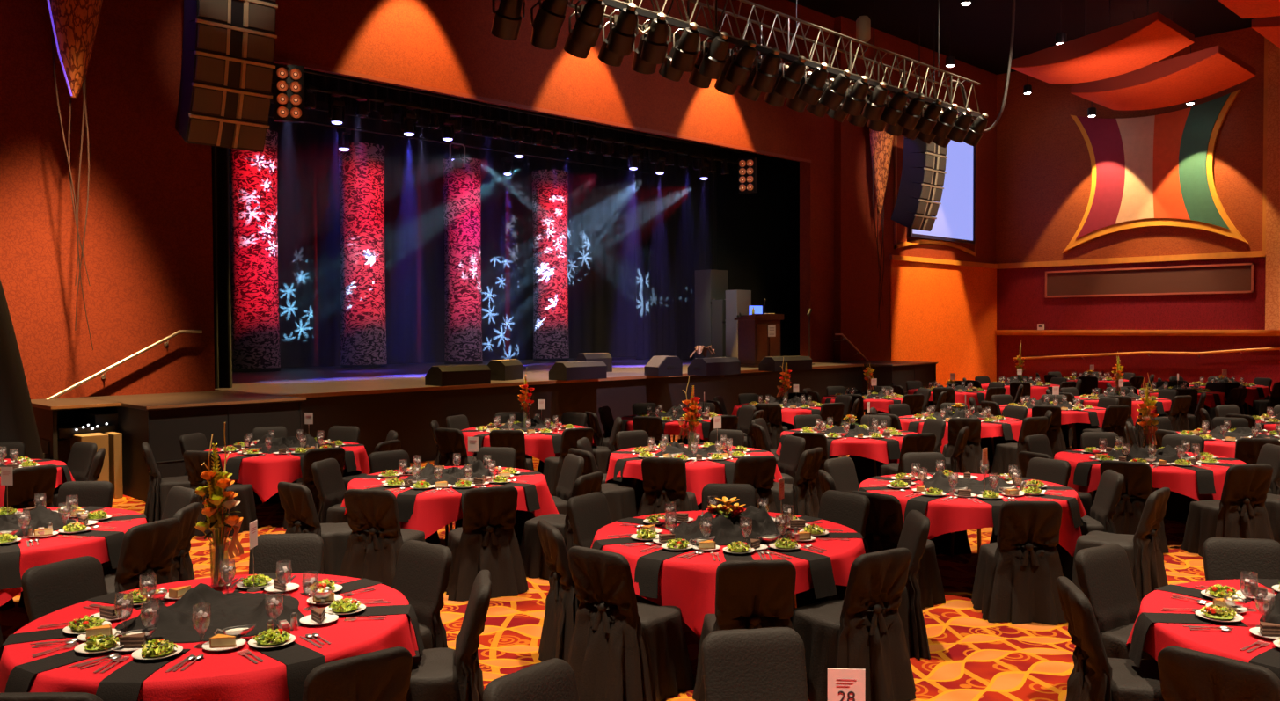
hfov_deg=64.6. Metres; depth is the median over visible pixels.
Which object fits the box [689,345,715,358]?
cable coil
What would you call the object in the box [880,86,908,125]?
light
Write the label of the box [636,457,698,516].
banquet chair
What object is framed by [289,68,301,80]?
light
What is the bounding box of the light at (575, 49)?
[563,4,591,58]
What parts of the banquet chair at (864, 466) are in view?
seat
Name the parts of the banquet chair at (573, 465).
seat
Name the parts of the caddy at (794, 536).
dish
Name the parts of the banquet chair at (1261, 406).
seat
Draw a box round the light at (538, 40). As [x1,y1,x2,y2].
[530,0,562,50]
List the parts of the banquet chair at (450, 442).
knotted sash, seat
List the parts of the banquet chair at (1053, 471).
seat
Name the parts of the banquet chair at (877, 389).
seat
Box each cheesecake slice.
[33,528,52,536]
[70,509,85,516]
[85,623,112,639]
[168,585,190,598]
[209,634,236,648]
[312,592,335,602]
[435,481,447,487]
[498,472,510,476]
[526,430,534,433]
[641,524,655,531]
[663,453,672,457]
[698,540,716,549]
[719,453,729,458]
[797,531,811,540]
[916,485,925,491]
[917,473,926,479]
[1004,489,1019,495]
[1012,477,1022,483]
[1159,459,1166,464]
[1213,598,1237,612]
[1224,436,1235,440]
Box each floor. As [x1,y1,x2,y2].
[0,411,1205,700]
[214,357,856,394]
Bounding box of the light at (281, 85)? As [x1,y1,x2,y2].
[276,80,288,91]
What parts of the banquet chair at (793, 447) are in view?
seat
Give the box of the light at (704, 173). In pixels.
[698,162,709,179]
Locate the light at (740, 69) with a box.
[724,38,756,86]
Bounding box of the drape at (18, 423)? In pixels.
[0,279,43,459]
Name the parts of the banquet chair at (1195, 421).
seat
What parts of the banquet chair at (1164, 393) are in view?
seat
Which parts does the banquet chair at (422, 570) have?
seat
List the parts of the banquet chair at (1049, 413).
seat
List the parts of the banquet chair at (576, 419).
seat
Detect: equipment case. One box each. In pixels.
[694,269,727,358]
[711,299,725,357]
[725,290,751,358]
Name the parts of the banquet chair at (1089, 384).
knotted sash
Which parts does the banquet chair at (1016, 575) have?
seat, knotted sash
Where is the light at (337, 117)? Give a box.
[328,100,344,124]
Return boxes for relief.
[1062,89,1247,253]
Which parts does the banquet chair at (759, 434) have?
seat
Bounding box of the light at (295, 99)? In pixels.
[289,94,301,105]
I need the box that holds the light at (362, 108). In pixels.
[353,94,370,117]
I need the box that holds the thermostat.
[1037,323,1044,329]
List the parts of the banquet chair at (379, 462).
seat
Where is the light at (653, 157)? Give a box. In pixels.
[648,146,660,164]
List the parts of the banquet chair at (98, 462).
seat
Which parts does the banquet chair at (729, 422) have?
seat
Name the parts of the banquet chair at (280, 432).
seat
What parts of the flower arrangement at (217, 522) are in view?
stem, stem, stem, stem, stem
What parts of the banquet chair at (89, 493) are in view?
seat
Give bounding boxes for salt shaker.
[47,522,52,528]
[290,612,298,631]
[793,526,797,533]
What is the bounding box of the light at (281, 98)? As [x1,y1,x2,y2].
[276,93,288,104]
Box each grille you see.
[188,117,219,144]
[191,87,222,114]
[195,55,225,84]
[197,0,227,21]
[197,23,226,52]
[237,124,266,150]
[241,95,270,121]
[244,65,272,92]
[247,34,274,61]
[248,2,275,31]
[644,356,666,367]
[911,216,922,228]
[916,201,927,213]
[920,185,930,198]
[923,170,932,182]
[924,218,935,230]
[925,154,934,168]
[926,141,934,152]
[929,203,939,215]
[934,188,943,200]
[936,173,944,185]
[938,157,946,170]
[939,146,946,154]
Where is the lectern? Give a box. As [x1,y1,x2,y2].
[734,314,783,367]
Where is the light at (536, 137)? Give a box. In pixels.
[529,124,543,146]
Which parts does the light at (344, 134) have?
yoke arm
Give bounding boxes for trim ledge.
[994,329,1279,336]
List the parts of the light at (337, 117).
yoke arm, yoke arm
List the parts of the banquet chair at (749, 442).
seat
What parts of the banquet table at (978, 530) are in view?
leg, leg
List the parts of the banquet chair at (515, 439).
seat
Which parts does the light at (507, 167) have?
yoke arm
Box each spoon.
[31,640,76,648]
[35,637,79,645]
[76,653,118,667]
[80,655,121,669]
[171,655,196,671]
[180,654,204,670]
[226,577,237,585]
[305,633,325,644]
[312,633,331,643]
[350,599,383,600]
[627,542,653,547]
[686,551,703,558]
[1170,597,1206,604]
[1171,595,1207,602]
[1188,626,1229,629]
[1190,628,1231,631]
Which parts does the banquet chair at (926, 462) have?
seat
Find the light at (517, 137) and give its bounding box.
[510,122,524,142]
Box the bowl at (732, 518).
[723,513,735,521]
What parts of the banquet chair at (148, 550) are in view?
seat, knotted sash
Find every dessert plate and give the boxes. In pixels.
[28,531,58,538]
[70,520,97,526]
[76,629,121,641]
[88,610,130,621]
[110,637,153,651]
[163,592,181,599]
[201,637,245,651]
[263,583,299,592]
[273,451,290,454]
[299,613,338,625]
[306,594,343,605]
[398,472,416,475]
[432,483,452,488]
[471,482,489,485]
[636,528,662,533]
[652,538,677,544]
[671,517,693,523]
[691,457,706,460]
[692,544,720,551]
[740,543,767,551]
[784,523,809,529]
[796,535,815,541]
[854,436,868,438]
[914,475,931,480]
[953,493,976,497]
[957,475,978,479]
[1001,491,1023,497]
[1005,481,1020,485]
[1151,461,1171,466]
[1205,602,1247,613]
[1236,589,1275,599]
[1249,627,1279,640]
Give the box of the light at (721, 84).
[714,48,738,95]
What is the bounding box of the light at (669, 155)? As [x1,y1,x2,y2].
[664,148,674,166]
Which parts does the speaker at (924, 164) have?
chain, chain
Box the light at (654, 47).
[640,11,671,64]
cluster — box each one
[273,63,304,123]
[738,157,756,193]
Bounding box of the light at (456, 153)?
[451,142,461,160]
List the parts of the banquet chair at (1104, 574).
seat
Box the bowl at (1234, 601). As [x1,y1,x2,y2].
[1223,594,1244,614]
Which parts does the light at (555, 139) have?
yoke arm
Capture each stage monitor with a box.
[424,364,490,386]
[487,359,523,380]
[548,360,607,380]
[575,352,612,372]
[643,355,682,376]
[687,357,740,376]
[758,355,811,371]
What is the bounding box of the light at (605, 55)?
[597,14,624,66]
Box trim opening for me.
[273,57,811,162]
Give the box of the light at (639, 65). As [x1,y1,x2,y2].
[631,23,656,74]
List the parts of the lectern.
panel, panel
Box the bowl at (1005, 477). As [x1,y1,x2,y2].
[998,473,1009,480]
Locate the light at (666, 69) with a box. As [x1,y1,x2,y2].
[658,32,683,81]
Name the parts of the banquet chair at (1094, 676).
knotted sash, seat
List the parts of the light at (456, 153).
yoke arm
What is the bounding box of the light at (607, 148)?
[600,138,614,156]
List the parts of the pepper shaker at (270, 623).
glass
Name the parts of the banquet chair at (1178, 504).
seat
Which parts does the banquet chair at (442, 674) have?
seat, knotted sash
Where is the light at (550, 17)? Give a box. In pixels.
[532,0,569,37]
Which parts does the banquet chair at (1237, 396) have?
seat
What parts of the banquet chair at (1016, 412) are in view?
seat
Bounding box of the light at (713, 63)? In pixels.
[698,29,729,79]
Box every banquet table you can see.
[445,522,453,545]
[793,593,797,609]
[873,460,885,476]
[950,528,980,561]
[1071,423,1077,449]
[1089,487,1155,504]
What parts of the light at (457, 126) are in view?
yoke arm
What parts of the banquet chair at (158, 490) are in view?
seat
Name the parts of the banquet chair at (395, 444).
seat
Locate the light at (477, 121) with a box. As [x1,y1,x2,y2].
[470,114,483,136]
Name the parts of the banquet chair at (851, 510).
seat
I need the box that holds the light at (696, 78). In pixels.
[687,41,711,88]
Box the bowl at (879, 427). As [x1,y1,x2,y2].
[875,425,882,431]
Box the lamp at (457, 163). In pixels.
[449,142,465,168]
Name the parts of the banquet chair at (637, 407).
seat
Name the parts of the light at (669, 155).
yoke arm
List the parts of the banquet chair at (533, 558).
seat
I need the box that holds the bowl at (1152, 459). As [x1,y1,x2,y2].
[1141,457,1155,464]
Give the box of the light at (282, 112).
[277,106,288,117]
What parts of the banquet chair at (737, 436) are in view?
seat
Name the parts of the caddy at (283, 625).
dish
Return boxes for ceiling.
[787,0,1257,74]
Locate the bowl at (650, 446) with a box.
[649,444,657,452]
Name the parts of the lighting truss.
chain motor, chain, chain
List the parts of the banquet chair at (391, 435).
seat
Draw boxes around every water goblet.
[16,510,30,539]
[34,492,46,506]
[58,505,71,529]
[65,494,78,520]
[114,592,133,630]
[138,576,156,598]
[139,599,160,639]
[191,603,212,648]
[219,559,235,593]
[264,438,272,453]
[264,592,283,618]
[276,561,292,595]
[301,573,318,607]
[411,465,421,479]
[482,455,491,468]
[665,502,676,528]
[665,514,677,532]
[699,521,712,539]
[707,496,717,511]
[739,519,752,536]
[757,498,768,512]
[775,513,787,537]
[782,504,793,531]
[911,463,920,484]
[948,473,958,495]
[988,472,998,491]
[1011,469,1021,483]
[1239,571,1258,609]
[1254,588,1274,625]
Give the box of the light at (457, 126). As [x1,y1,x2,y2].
[448,110,463,132]
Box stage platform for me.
[823,360,938,411]
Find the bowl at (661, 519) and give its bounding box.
[657,515,668,527]
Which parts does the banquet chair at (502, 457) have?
seat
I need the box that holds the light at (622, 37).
[606,1,638,55]
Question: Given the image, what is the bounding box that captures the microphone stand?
[806,308,814,365]
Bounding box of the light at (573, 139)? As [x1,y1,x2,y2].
[567,131,578,151]
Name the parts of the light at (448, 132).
yoke arm, yoke arm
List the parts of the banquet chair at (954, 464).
seat, knotted sash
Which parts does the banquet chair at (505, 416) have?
seat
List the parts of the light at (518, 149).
yoke arm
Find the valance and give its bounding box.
[270,63,750,170]
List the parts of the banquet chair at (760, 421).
seat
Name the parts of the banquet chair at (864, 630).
seat, knotted sash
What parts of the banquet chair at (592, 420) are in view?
seat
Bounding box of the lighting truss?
[567,0,980,117]
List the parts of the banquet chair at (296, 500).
knotted sash, seat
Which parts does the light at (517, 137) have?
yoke arm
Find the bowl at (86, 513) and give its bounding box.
[75,511,90,517]
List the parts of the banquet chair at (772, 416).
knotted sash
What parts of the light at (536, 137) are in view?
yoke arm, yoke arm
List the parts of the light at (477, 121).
yoke arm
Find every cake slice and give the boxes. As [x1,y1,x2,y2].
[6,463,19,468]
[22,506,36,513]
[78,516,87,525]
[99,606,122,619]
[119,632,146,648]
[231,445,241,449]
[273,577,285,591]
[278,448,285,453]
[311,607,325,623]
[326,443,336,447]
[404,479,416,485]
[473,477,483,484]
[487,424,494,428]
[658,533,674,543]
[673,512,688,521]
[695,453,702,460]
[734,448,743,452]
[750,539,760,548]
[789,519,805,527]
[882,431,890,436]
[899,477,911,484]
[958,489,971,496]
[963,471,971,478]
[1024,483,1036,487]
[1105,446,1111,452]
[1119,456,1126,460]
[1188,458,1195,463]
[1243,584,1267,598]
[1259,621,1279,636]
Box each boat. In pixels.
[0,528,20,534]
[113,628,156,639]
[213,623,255,639]
[285,446,301,451]
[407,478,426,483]
[456,476,475,482]
[667,452,683,457]
[688,536,715,544]
[755,533,780,546]
[836,431,848,438]
[949,487,967,493]
[998,485,1016,491]
[1181,455,1194,460]
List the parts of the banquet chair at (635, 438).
seat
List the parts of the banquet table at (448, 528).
leg, leg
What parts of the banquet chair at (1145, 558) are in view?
seat, knotted sash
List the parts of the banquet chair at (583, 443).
seat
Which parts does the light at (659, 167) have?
yoke arm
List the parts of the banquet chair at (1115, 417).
seat, knotted sash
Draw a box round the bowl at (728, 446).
[724,444,731,451]
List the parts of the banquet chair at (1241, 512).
seat, knotted sash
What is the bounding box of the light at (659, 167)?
[654,156,665,174]
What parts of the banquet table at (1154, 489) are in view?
leg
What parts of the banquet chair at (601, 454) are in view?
seat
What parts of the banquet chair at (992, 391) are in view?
seat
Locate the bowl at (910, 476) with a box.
[904,474,914,480]
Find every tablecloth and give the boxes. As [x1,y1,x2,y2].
[0,458,74,506]
[0,506,147,606]
[0,573,418,700]
[204,441,369,503]
[340,466,558,539]
[460,424,596,462]
[590,510,865,639]
[605,445,782,504]
[621,413,720,441]
[731,403,820,424]
[775,428,917,464]
[821,394,902,413]
[858,473,1086,556]
[899,414,1022,453]
[907,388,987,413]
[980,383,1060,400]
[999,404,1105,429]
[1053,448,1246,500]
[1066,378,1128,388]
[1075,395,1171,425]
[1126,579,1278,662]
[1137,389,1226,408]
[1177,431,1277,458]
[1189,385,1270,406]
[1255,416,1279,432]
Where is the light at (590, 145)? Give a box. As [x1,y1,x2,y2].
[585,134,595,153]
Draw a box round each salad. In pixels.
[0,506,17,515]
[0,533,17,543]
[13,456,29,460]
[20,460,37,466]
[57,504,80,513]
[61,521,87,532]
[67,614,105,631]
[83,633,119,650]
[87,510,107,519]
[123,588,151,603]
[140,638,177,657]
[222,446,236,451]
[233,441,247,446]
[241,573,271,586]
[246,448,258,453]
[252,629,290,645]
[294,447,307,453]
[307,578,335,592]
[319,445,331,448]
[329,597,361,613]
[330,440,343,445]
[380,469,397,476]
[386,478,403,485]
[411,465,424,470]
[412,481,430,488]
[454,479,471,487]
[476,425,488,430]
[491,475,508,482]
[502,467,518,474]
[539,428,551,432]
[563,424,573,428]
[633,446,646,452]
[636,528,657,539]
[639,451,652,457]
[645,513,664,523]
[658,442,667,447]
[661,416,671,420]
[665,538,689,548]
[673,453,688,460]
[702,441,714,446]
[710,453,724,459]
[724,541,751,552]
[731,451,746,456]
[735,446,746,451]
[773,537,797,548]
[778,512,797,522]
[801,426,811,431]
[802,524,825,534]
[803,429,813,432]
[824,424,833,428]
[826,432,839,437]
[858,424,868,428]
[870,432,882,437]
[884,426,896,431]
[890,431,902,435]
[890,480,907,487]
[894,473,908,479]
[913,413,923,417]
[923,487,943,495]
[938,469,953,475]
[981,490,999,498]
[984,417,994,421]
[997,473,1016,480]
[1022,485,1042,494]
[1025,479,1044,487]
[1072,406,1081,409]
[1082,446,1096,452]
[1097,454,1114,460]
[1114,445,1127,450]
[1130,458,1148,463]
[1174,459,1191,465]
[1179,430,1194,435]
[1193,428,1206,432]
[1199,433,1213,438]
[1199,452,1213,457]
[1199,456,1217,462]
[1200,604,1238,620]
[1205,584,1241,598]
[1251,415,1261,419]
[1262,413,1272,417]
[1266,418,1279,422]
[1269,430,1279,435]
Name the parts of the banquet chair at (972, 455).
seat, knotted sash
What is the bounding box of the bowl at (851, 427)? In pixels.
[845,423,855,429]
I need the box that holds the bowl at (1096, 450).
[1091,447,1101,455]
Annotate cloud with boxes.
[1217,0,1279,18]
[1251,15,1279,48]
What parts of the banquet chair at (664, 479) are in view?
knotted sash, seat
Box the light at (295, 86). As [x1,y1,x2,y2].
[289,80,301,92]
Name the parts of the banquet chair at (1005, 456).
seat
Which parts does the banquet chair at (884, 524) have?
knotted sash, seat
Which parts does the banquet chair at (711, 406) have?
seat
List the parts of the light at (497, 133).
yoke arm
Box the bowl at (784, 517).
[777,514,790,524]
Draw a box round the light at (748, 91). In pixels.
[738,56,763,101]
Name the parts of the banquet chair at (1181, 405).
knotted sash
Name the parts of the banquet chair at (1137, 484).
knotted sash, seat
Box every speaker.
[175,0,277,152]
[891,15,947,231]
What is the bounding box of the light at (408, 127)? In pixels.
[401,112,416,136]
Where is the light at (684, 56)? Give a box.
[670,21,700,72]
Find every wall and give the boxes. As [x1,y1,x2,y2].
[0,0,810,399]
[302,366,862,462]
[617,198,717,358]
[716,153,799,356]
[833,15,996,361]
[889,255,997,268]
[995,27,1279,395]
[1265,39,1279,329]
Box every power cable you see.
[626,0,652,35]
[948,0,1015,132]
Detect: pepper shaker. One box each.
[27,526,33,538]
[266,620,274,632]
[786,531,791,539]
[1019,482,1023,490]
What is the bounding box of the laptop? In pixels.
[749,306,762,314]
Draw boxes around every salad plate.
[0,537,21,545]
[55,508,84,514]
[58,526,91,533]
[62,621,111,634]
[74,638,124,653]
[87,514,111,520]
[121,598,153,605]
[131,644,182,659]
[236,578,273,589]
[242,452,262,455]
[248,633,295,648]
[303,584,342,593]
[324,602,365,614]
[378,473,400,477]
[383,482,404,487]
[409,484,433,490]
[452,483,475,488]
[489,479,511,483]
[630,533,658,541]
[643,519,671,525]
[661,542,693,550]
[708,457,726,460]
[722,547,754,554]
[768,542,801,550]
[798,529,828,536]
[886,483,910,489]
[921,491,946,497]
[977,494,1003,499]
[1019,490,1045,495]
[1170,462,1193,466]
[1194,609,1243,622]
[1197,460,1220,464]
[1200,590,1245,599]
[1272,585,1279,592]
[1272,639,1279,647]
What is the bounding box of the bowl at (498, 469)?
[492,466,502,475]
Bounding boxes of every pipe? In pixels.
[268,76,650,174]
[270,64,740,164]
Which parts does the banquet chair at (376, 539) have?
knotted sash, seat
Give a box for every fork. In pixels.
[31,642,78,655]
[31,643,78,657]
[37,623,70,628]
[39,622,68,627]
[93,656,123,672]
[99,656,129,672]
[236,650,258,663]
[242,649,263,661]
[341,587,373,594]
[343,617,385,621]
[344,588,374,596]
[345,616,386,619]
[1161,609,1196,612]
[1162,607,1200,610]
[1239,640,1264,650]
[1245,642,1270,652]
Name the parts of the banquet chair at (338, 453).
seat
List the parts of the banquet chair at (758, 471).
knotted sash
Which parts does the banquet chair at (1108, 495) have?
seat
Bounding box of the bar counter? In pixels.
[30,396,123,498]
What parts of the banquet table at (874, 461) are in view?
leg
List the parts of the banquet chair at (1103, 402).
seat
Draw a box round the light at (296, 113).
[290,107,301,118]
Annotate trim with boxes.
[279,364,863,397]
[893,135,976,256]
[995,250,1265,269]
[1262,36,1267,255]
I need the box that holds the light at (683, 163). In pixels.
[678,151,689,168]
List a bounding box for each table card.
[0,467,13,515]
[247,519,260,592]
[304,412,313,424]
[468,437,478,451]
[538,399,545,409]
[713,416,721,443]
[778,477,786,534]
[793,384,798,392]
[827,668,865,700]
[867,402,870,430]
[870,378,877,397]
[950,373,955,380]
[980,447,987,492]
[1016,368,1022,374]
[1052,386,1059,394]
[1089,365,1094,370]
[1119,379,1123,387]
[1221,369,1227,375]
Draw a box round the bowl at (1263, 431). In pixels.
[1259,429,1267,434]
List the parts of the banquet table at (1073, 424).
leg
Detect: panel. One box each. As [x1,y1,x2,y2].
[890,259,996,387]
[1010,0,1194,84]
[1045,263,1254,297]
[1070,0,1255,110]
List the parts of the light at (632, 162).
yoke arm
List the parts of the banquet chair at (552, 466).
seat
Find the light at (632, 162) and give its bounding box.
[628,151,639,169]
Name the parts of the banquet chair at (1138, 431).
seat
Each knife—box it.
[29,639,68,644]
[67,652,120,667]
[165,654,192,672]
[230,577,243,587]
[299,636,321,648]
[362,601,391,604]
[801,546,823,553]
[1172,593,1210,602]
[1182,625,1234,629]
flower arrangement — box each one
[194,422,243,586]
[518,368,534,427]
[677,375,701,451]
[705,497,746,521]
[776,358,791,402]
[840,414,859,429]
[863,364,874,394]
[945,379,958,387]
[949,402,965,411]
[1015,341,1024,380]
[1086,370,1094,376]
[1111,351,1124,394]
[1136,373,1159,448]
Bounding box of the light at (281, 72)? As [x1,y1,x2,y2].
[276,66,288,79]
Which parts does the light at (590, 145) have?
yoke arm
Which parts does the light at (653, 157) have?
yoke arm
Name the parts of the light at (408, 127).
yoke arm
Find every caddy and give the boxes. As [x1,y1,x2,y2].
[37,526,44,536]
[277,620,291,633]
[484,476,492,482]
[790,532,799,542]
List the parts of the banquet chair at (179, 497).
seat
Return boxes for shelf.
[57,424,115,438]
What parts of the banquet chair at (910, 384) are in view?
seat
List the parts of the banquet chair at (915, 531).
seat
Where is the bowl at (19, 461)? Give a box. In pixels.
[14,458,25,465]
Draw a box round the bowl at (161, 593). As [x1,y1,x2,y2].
[147,587,167,603]
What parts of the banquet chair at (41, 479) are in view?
knotted sash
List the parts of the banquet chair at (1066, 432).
seat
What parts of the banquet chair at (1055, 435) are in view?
knotted sash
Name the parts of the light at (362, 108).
yoke arm, yoke arm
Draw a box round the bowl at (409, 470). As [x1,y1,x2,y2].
[403,467,413,474]
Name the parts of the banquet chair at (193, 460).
knotted sash, seat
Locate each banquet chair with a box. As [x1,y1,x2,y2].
[0,441,25,459]
[0,464,57,509]
[0,599,14,610]
[0,624,3,647]
[0,692,102,700]
[17,481,113,607]
[21,555,107,622]
[51,447,105,507]
[54,441,97,490]
[101,485,197,579]
[102,502,200,582]
[104,518,181,593]
[141,442,190,522]
[178,432,242,484]
[182,450,259,537]
[248,533,323,574]
[251,426,296,504]
[277,482,351,575]
[281,446,344,529]
[302,646,412,700]
[311,458,348,523]
[327,425,359,477]
[338,489,425,587]
[343,430,398,476]
[343,439,401,490]
[368,449,440,543]
[391,540,452,649]
[405,570,491,700]
[430,420,476,466]
[435,427,476,466]
[445,485,528,600]
[446,415,469,430]
[454,446,516,528]
[482,658,579,700]
[489,429,533,470]
[494,411,533,471]
[513,453,584,548]
[519,471,603,580]
[536,519,640,661]
[537,411,586,473]
[542,427,593,496]
[566,491,647,599]
[566,546,694,700]
[568,448,637,522]
[577,437,638,511]
[585,411,617,448]
[592,416,621,474]
[598,406,614,438]
[615,430,649,510]
[631,402,671,442]
[632,416,672,446]
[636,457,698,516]
[677,402,715,445]
[692,559,796,700]
[694,415,738,445]
[697,429,744,510]
[701,627,808,700]
[702,482,755,510]
[706,400,724,415]
[713,395,728,415]
[732,454,776,512]
[738,393,759,404]
[738,404,756,436]
[743,409,764,448]
[751,417,777,454]
[751,424,779,465]
[754,403,788,448]
[770,447,823,518]
[773,435,805,483]
[782,393,810,430]
[789,490,870,621]
[791,431,828,506]
[791,548,915,700]
[793,414,838,459]
[803,387,811,393]
[807,390,821,402]
[818,469,837,494]
[819,402,848,456]
[824,456,859,492]
[826,386,846,395]
[827,510,930,659]
[834,394,852,421]
[841,394,864,425]
[841,398,860,425]
[848,414,892,482]
[851,490,945,608]
[864,386,892,415]
[870,407,877,415]
[877,413,901,430]
[877,432,936,476]
[888,403,911,416]
[890,385,904,395]
[901,394,924,415]
[901,452,971,555]
[906,380,933,411]
[916,387,930,411]
[921,391,947,414]
[921,418,945,453]
[930,387,955,412]
[940,402,967,412]
[942,417,986,474]
[944,426,969,473]
[947,380,969,413]
[965,380,981,388]
[968,396,980,443]
[971,387,1005,413]
[971,500,1067,624]
[974,376,990,383]
[980,401,1001,442]
[980,405,1027,465]
[987,381,1004,388]
[989,457,1071,543]
[990,416,1048,477]
[991,394,1013,405]
[1007,409,1052,443]
[1009,376,1028,381]
[1009,381,1031,402]
[1013,384,1023,403]
[1017,451,1092,516]
[1024,434,1094,503]
[1031,405,1066,458]
[1035,373,1041,381]
[1040,394,1072,447]
[1044,374,1057,382]
[1047,371,1061,377]
[1049,377,1066,385]
[1055,469,1124,580]
[1056,576,1163,700]
[1059,381,1075,392]
[1059,392,1075,438]
[1060,387,1079,396]
[1071,396,1119,448]
[1071,487,1170,605]
[1074,543,1155,659]
[1075,379,1082,391]
[1078,376,1099,395]
[1078,404,1129,449]
[1080,431,1119,497]
[1082,371,1101,394]
[1099,460,1169,556]
[1105,387,1129,394]
[1106,395,1133,425]
[1121,373,1134,380]
[1123,381,1132,387]
[1123,386,1138,394]
[1124,402,1145,448]
[1125,421,1140,447]
[1128,376,1143,388]
[1146,374,1154,387]
[1149,416,1172,449]
[1151,394,1192,431]
[1151,429,1178,449]
[1152,433,1204,521]
[1155,380,1177,388]
[1155,388,1177,416]
[1157,645,1279,700]
[1169,376,1184,380]
[1171,380,1189,388]
[1174,388,1197,415]
[1180,463,1273,557]
[1186,392,1206,431]
[1196,382,1225,410]
[1199,408,1211,431]
[1202,537,1279,580]
[1206,387,1247,421]
[1207,376,1228,382]
[1211,416,1248,431]
[1214,404,1240,416]
[1221,381,1240,404]
[1225,413,1258,432]
[1234,438,1279,495]
[1242,377,1272,415]
[1249,381,1279,416]
[1256,443,1279,495]
[1264,493,1279,543]
[1273,404,1279,416]
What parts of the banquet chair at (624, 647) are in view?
knotted sash, seat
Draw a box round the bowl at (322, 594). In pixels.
[313,586,332,603]
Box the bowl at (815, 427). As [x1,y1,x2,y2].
[811,425,818,431]
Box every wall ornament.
[46,0,102,350]
[869,128,893,336]
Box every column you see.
[228,129,280,372]
[337,142,387,368]
[442,157,482,364]
[531,169,569,361]
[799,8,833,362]
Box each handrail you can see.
[45,329,202,399]
[833,333,868,360]
[1012,346,1279,362]
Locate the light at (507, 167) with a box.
[501,157,513,175]
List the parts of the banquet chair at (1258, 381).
seat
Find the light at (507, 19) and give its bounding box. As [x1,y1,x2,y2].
[490,0,525,40]
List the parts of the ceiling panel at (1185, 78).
panel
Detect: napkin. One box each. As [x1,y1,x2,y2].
[0,541,21,589]
[0,628,79,660]
[4,649,115,692]
[10,459,52,464]
[55,465,72,482]
[58,530,124,569]
[81,506,108,511]
[84,592,166,609]
[95,649,190,700]
[96,513,149,522]
[216,450,239,453]
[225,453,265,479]
[233,572,285,592]
[246,641,325,700]
[290,453,304,475]
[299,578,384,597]
[339,444,368,456]
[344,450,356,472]
[354,475,402,478]
[365,485,404,490]
[396,487,435,521]
[451,486,472,511]
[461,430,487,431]
[471,433,489,453]
[489,482,540,511]
[513,471,547,483]
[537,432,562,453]
[592,537,653,549]
[605,451,639,472]
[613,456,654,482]
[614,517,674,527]
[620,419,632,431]
[662,420,673,437]
[698,420,709,438]
[706,459,735,483]
[723,550,753,561]
[746,449,769,453]
[775,515,824,525]
[778,434,791,452]
[782,430,803,431]
[800,408,819,415]
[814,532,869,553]
[824,397,835,403]
[826,437,842,459]
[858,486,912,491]
[867,476,917,482]
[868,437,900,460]
[880,398,901,403]
[903,494,950,523]
[907,420,924,432]
[963,391,985,403]
[974,496,1005,534]
[981,421,1013,439]
[1016,476,1033,481]
[1024,494,1082,527]
[1038,486,1078,494]
[1041,386,1052,394]
[1060,450,1104,454]
[1069,409,1099,425]
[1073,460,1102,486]
[1076,399,1098,403]
[1128,612,1248,667]
[1136,400,1164,414]
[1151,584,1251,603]
[1170,464,1215,494]
[1194,457,1241,460]
[1199,462,1234,467]
[1206,393,1221,404]
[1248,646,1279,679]
[1250,578,1279,592]
[1252,387,1265,397]
[1256,422,1279,432]
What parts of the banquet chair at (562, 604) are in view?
knotted sash, seat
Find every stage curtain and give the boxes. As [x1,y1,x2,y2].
[211,146,232,388]
[635,155,716,359]
[650,133,713,360]
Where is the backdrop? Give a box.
[228,93,636,367]
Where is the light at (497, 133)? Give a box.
[491,117,503,139]
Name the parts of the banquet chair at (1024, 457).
seat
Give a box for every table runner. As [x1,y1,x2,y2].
[0,504,76,536]
[114,583,304,643]
[248,431,321,453]
[324,604,424,657]
[402,460,494,485]
[497,415,550,432]
[634,548,695,599]
[651,404,702,420]
[654,440,726,458]
[670,504,789,545]
[763,394,808,408]
[767,547,837,599]
[819,424,881,438]
[848,387,886,398]
[922,470,1019,495]
[931,406,984,420]
[936,385,967,391]
[1003,377,1038,386]
[1024,397,1073,409]
[1075,374,1104,380]
[1097,389,1141,400]
[1105,443,1189,463]
[1157,384,1184,391]
[1205,377,1242,385]
[1205,425,1279,440]
[1259,592,1279,624]
[1272,411,1279,420]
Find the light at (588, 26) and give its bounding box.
[570,0,605,46]
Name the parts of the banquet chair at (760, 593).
seat, knotted sash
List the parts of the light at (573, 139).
yoke arm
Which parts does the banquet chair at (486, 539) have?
seat, knotted sash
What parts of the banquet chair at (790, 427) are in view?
seat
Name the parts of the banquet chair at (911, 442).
seat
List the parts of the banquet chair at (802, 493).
seat, knotted sash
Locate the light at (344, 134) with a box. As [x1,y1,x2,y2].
[336,128,351,151]
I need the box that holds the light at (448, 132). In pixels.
[439,118,454,141]
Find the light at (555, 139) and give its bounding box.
[550,128,560,148]
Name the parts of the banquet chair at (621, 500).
seat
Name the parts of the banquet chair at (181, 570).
seat, knotted sash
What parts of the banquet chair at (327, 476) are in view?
seat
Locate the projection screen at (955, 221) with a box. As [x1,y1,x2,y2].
[907,139,975,244]
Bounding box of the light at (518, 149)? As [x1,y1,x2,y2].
[513,138,524,157]

